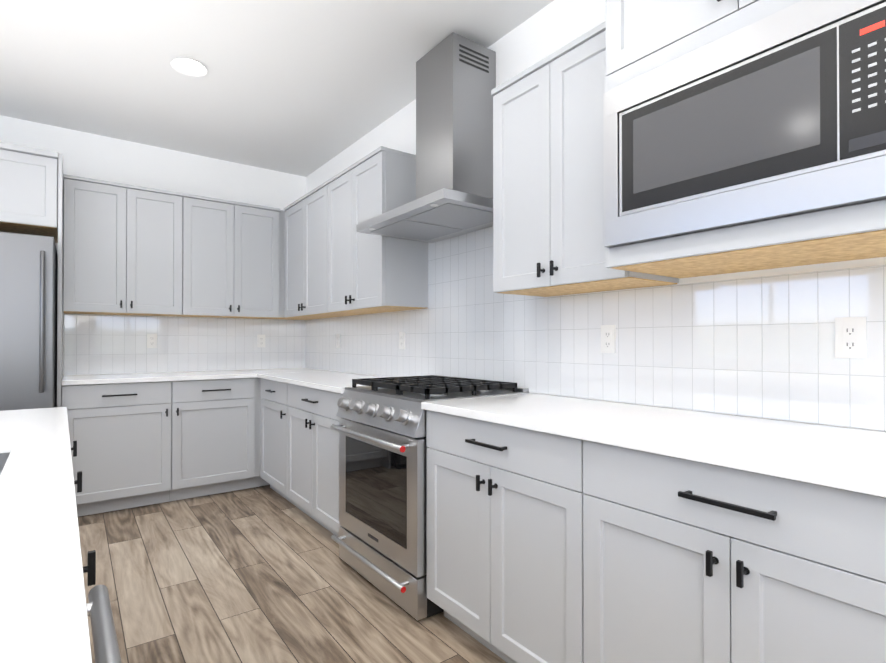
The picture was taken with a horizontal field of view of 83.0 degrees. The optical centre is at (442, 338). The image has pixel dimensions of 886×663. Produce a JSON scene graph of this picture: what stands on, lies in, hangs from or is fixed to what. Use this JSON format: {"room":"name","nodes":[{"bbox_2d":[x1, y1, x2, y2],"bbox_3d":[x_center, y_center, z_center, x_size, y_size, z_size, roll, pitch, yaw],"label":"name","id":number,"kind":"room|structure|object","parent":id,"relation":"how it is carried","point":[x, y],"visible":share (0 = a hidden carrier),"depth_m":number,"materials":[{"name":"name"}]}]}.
{"room":"kitchen","nodes":[
{"label":"kitchen","id":0,"kind":"room"},
{"bbox_2d":[0,115,305,375],"bbox_3d":[-3.634,-0.191,3.135,5.700,2.740,0.100,0,-1,-36],"label":"wall","id":1,"kind":"structure","parent":0,"point":[94,156],"depth_m":4.04,"materials":[{"name":"white paint"}]},
{"bbox_2d":[0,142,57,242],"bbox_3d":[-2.994,-0.942,3.140,0.930,0.472,0.654,0,-1,-36],"label":"upper cabinet","id":2,"kind":"object","parent":1,"relation":"attached to","point":[28,190],"visible":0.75,"depth_m":3.11,"materials":[{"name":"grey paint"}]},
{"bbox_2d":[63,174,182,316],"bbox_3d":[-2.390,-0.655,3.763,0.735,0.937,0.364,0,-1,-36],"label":"upper cabinet","id":3,"kind":"object","parent":1,"relation":"attached to","point":[122,249],"visible":1,"depth_m":3.62,"materials":[{"name":"grey paint"}]},
{"bbox_2d":[63,314,304,374],"bbox_3d":[-2.050,0.044,4.233,1.846,0.452,0.008,0,-1,-36],"label":"backsplash","id":4,"kind":"structure","parent":1,"relation":"attached to","point":[104,344],"depth_m":4.12,"materials":[{"name":"white tile"}]},
{"bbox_2d":[147,334,156,347],"bbox_3d":[-2.333,0.015,4.015,0.070,0.116,0.007,0,-1,-36],"label":"electrical outlet","id":5,"kind":"object","parent":4,"relation":"attached to","point":[151,340],"visible":1,"depth_m":4.01,"materials":[{"name":"white plastic"}]},
{"bbox_2d":[257,335,264,346],"bbox_3d":[-1.640,0.019,4.525,0.070,0.116,0.007,0,-1,-36],"label":"electrical outlet","id":6,"kind":"object","parent":4,"relation":"attached to","point":[260,340],"visible":1,"depth_m":4.52,"materials":[{"name":"white plastic"}]},
{"bbox_2d":[176,193,311,319],"bbox_3d":[-1.648,-0.651,4.310,1.107,0.937,0.364,0,-1,-36],"label":"upper cabinet","id":7,"kind":"object","parent":1,"relation":"attached to","point":[233,259],"visible":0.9,"depth_m":4.08,"materials":[{"name":"grey paint"}]},
{"bbox_2d":[0,0,553,176],"bbox_3d":[-1.014,-1.636,-0.327,5.800,0.100,8.800,0,-1,-36],"label":"ceiling","id":8,"kind":"structure","parent":0,"point":[304,88],"depth_m":2.87,"materials":[{"name":"white paint"}]},
{"bbox_2d":[170,58,206,75],"bbox_3d":[-1.452,-1.557,2.864,0.190,0.012,0.190,0,-1,-36],"label":"recessed light","id":9,"kind":"object","parent":8,"relation":"in","point":[189,67],"visible":0.9,"depth_m":2.87,"materials":[{"name":"white plastic"}]},
{"bbox_2d":[78,485,506,662],"bbox_3d":[-1.014,1.204,-0.347,5.800,0.100,8.800,0,-1,-36],"label":"floor","id":10,"kind":"structure","parent":0,"point":[264,574],"depth_m":2.31,"materials":[{"name":"brown wood"}]},
{"bbox_2d":[0,232,57,410],"bbox_3d":[-2.927,0.278,3.042,0.910,1.800,0.817,0,-1,-36],"label":"fridge","id":11,"kind":"object","parent":10,"relation":"on","point":[28,311],"visible":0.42,"depth_m":2.96,"materials":[{"name":"grey metal"}]},
{"bbox_2d":[57,153,63,406],"bbox_3d":[-2.616,0.002,3.425,0.020,2.357,0.632,0,-1,-36],"label":"gable","id":12,"kind":"object","parent":10,"relation":"on","point":[60,289],"visible":0.54,"depth_m":3.17,"materials":[{"name":"grey paint"}]},
{"bbox_2d":[0,441,121,662],"bbox_3d":[-0.697,0.715,0.096,1.104,0.884,3.670,0,-1,-37],"label":"kitchen island","id":13,"kind":"object","parent":10,"relation":"on","point":[107,648],"depth_m":0.68,"materials":[{"name":"grey paint"}]},
{"bbox_2d":[0,407,99,662],"bbox_3d":[-0.732,0.258,0.072,1.115,0.030,3.730,0,-1,-37],"label":"island countertop","id":14,"kind":"structure","parent":13,"relation":"on","point":[44,609],"depth_m":0.60,"materials":[{"name":"white stone"}]},
{"bbox_2d":[61,381,170,516],"bbox_3d":[-2.351,0.740,3.607,0.625,0.884,0.646,0,-1,-36],"label":"base cabinet","id":15,"kind":"object","parent":10,"relation":"on","point":[120,433],"visible":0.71,"depth_m":3.39,"materials":[{"name":"grey paint"}]},
{"bbox_2d":[169,378,269,501],"bbox_3d":[-1.608,0.744,4.154,1.217,0.884,0.646,0,-1,-36],"label":"base cabinet","id":16,"kind":"object","parent":10,"relation":"on","point":[215,436],"visible":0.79,"depth_m":3.74,"materials":[{"name":"grey paint"}]},
{"bbox_2d":[61,370,257,384],"bbox_3d":[-2.122,0.285,3.784,1.200,0.030,0.638,0,-1,-36],"label":"countertop","id":17,"kind":"structure","parent":16,"relation":"on","point":[226,374],"depth_m":3.60,"materials":[{"name":"white stone"}]},
{"bbox_2d":[260,378,299,508],"bbox_3d":[-1.024,0.742,3.842,0.646,0.884,0.653,0,-1,-36],"label":"base cabinet","id":18,"kind":"object","parent":10,"relation":"on","point":[273,461],"visible":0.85,"depth_m":3.65,"materials":[{"name":"grey paint"}]},
{"bbox_2d":[287,383,342,536],"bbox_3d":[-0.561,0.737,3.213,0.646,0.884,0.908,0,-1,-36],"label":"base cabinet","id":19,"kind":"object","parent":10,"relation":"on","point":[312,464],"visible":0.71,"depth_m":3.02,"materials":[{"name":"grey paint"}]},
{"bbox_2d":[245,368,383,393],"bbox_3d":[-0.930,0.284,3.720,0.643,0.030,2.155,0,-1,-36],"label":"countertop","id":20,"kind":"structure","parent":19,"relation":"on","point":[333,381],"depth_m":3.50,"materials":[{"name":"white stone"}]},
{"bbox_2d":[330,375,528,620],"bbox_3d":[-0.092,0.694,2.521,0.714,0.962,0.758,0,-1,-36],"label":"range","id":21,"kind":"object","parent":10,"relation":"on","point":[381,540],"visible":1,"depth_m":2.27,"materials":[{"name":"silver metal"}]},
{"bbox_2d":[426,410,584,662],"bbox_3d":[0.395,0.728,1.916,0.646,0.884,0.788,0,-1,-36],"label":"base cabinet","id":22,"kind":"object","parent":10,"relation":"on","point":[504,542],"visible":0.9,"depth_m":1.68,"materials":[{"name":"grey paint"}]},
{"bbox_2d":[583,440,885,662],"bbox_3d":[0.866,0.724,1.276,0.646,0.884,0.800,0,-1,-36],"label":"base cabinet","id":23,"kind":"object","parent":10,"relation":"on","point":[686,561],"visible":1,"depth_m":1.12,"materials":[{"name":"grey paint"}]},
{"bbox_2d":[421,393,885,497],"bbox_3d":[0.773,0.268,1.415,0.635,0.030,2.048,0,-1,-36],"label":"countertop","id":24,"kind":"structure","parent":23,"relation":"on","point":[848,459],"depth_m":1.33,"materials":[{"name":"white stone"}]},
{"bbox_2d":[306,0,885,431],"bbox_3d":[1.281,-0.204,1.353,0.100,2.740,8.800,0,-1,-36],"label":"wall","id":25,"kind":"structure","parent":0,"point":[546,32],"depth_m":2.43,"materials":[{"name":"white paint"}]},
{"bbox_2d":[284,182,363,318],"bbox_3d":[-0.987,-0.653,4.040,0.364,0.937,0.953,0,-1,-36],"label":"upper cabinet","id":26,"kind":"object","parent":25,"relation":"attached to","point":[306,256],"visible":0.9,"depth_m":3.89,"materials":[{"name":"grey paint"}]},
{"bbox_2d":[326,146,427,313],"bbox_3d":[-0.470,-0.658,3.338,0.364,0.937,0.790,0,-1,-36],"label":"upper cabinet","id":27,"kind":"object","parent":25,"relation":"attached to","point":[370,274],"visible":0.94,"depth_m":3.09,"materials":[{"name":"grey paint"}]},
{"bbox_2d":[356,32,495,242],"bbox_3d":[-0.029,-1.051,2.611,0.520,0.918,0.820,0,-1,-36],"label":"range hood","id":28,"kind":"object","parent":25,"relation":"attached to","point":[455,79],"visible":0.96,"depth_m":2.55,"materials":[{"name":"silver metal"}]},
{"bbox_2d":[491,21,678,296],"bbox_3d":[0.525,-0.636,1.987,0.364,0.874,0.646,0,-1,-36],"label":"upper cabinet","id":29,"kind":"object","parent":25,"relation":"attached to","point":[548,198],"visible":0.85,"depth_m":1.89,"materials":[{"name":"grey paint"}]},
{"bbox_2d":[305,226,885,430],"bbox_3d":[0.167,-0.182,2.775,0.008,0.884,4.972,0,-1,-36],"label":"backsplash","id":30,"kind":"structure","parent":25,"relation":"attached to","point":[763,346],"depth_m":1.91,"materials":[{"name":"white tile"}]},
{"bbox_2d":[336,334,339,347],"bbox_3d":[-0.874,0.016,4.173,0.007,0.116,0.070,0,-1,-36],"label":"electrical outlet","id":31,"kind":"object","parent":30,"relation":"attached to","point":[337,340],"visible":1,"depth_m":4.17,"materials":[{"name":"white plastic"}]},
{"bbox_2d":[399,332,404,348],"bbox_3d":[-0.275,0.011,3.360,0.007,0.116,0.070,0,-1,-36],"label":"electrical outlet","id":32,"kind":"object","parent":30,"relation":"attached to","point":[401,340],"visible":1,"depth_m":3.35,"materials":[{"name":"white plastic"}]},
{"bbox_2d":[601,325,615,352],"bbox_3d":[0.680,0.001,2.063,0.007,0.116,0.070,0,-1,-36],"label":"electrical outlet","id":33,"kind":"object","parent":30,"relation":"attached to","point":[608,338],"visible":1,"depth_m":2.06,"materials":[{"name":"white plastic"}]},
{"bbox_2d":[835,317,866,358],"bbox_3d":[1.154,-0.003,1.419,0.007,0.116,0.070,0,-1,-36],"label":"electrical outlet","id":34,"kind":"object","parent":30,"relation":"attached to","point":[850,338],"visible":1,"depth_m":1.42,"materials":[{"name":"white plastic"}]},
{"bbox_2d":[603,0,885,277],"bbox_3d":[0.905,-0.759,1.379,0.474,1.070,0.785,0,-1,-36],"label":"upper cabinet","id":35,"kind":"object","parent":25,"relation":"attached to","point":[743,135],"visible":1,"depth_m":1.25,"materials":[{"name":"silver metal"}]}
]}

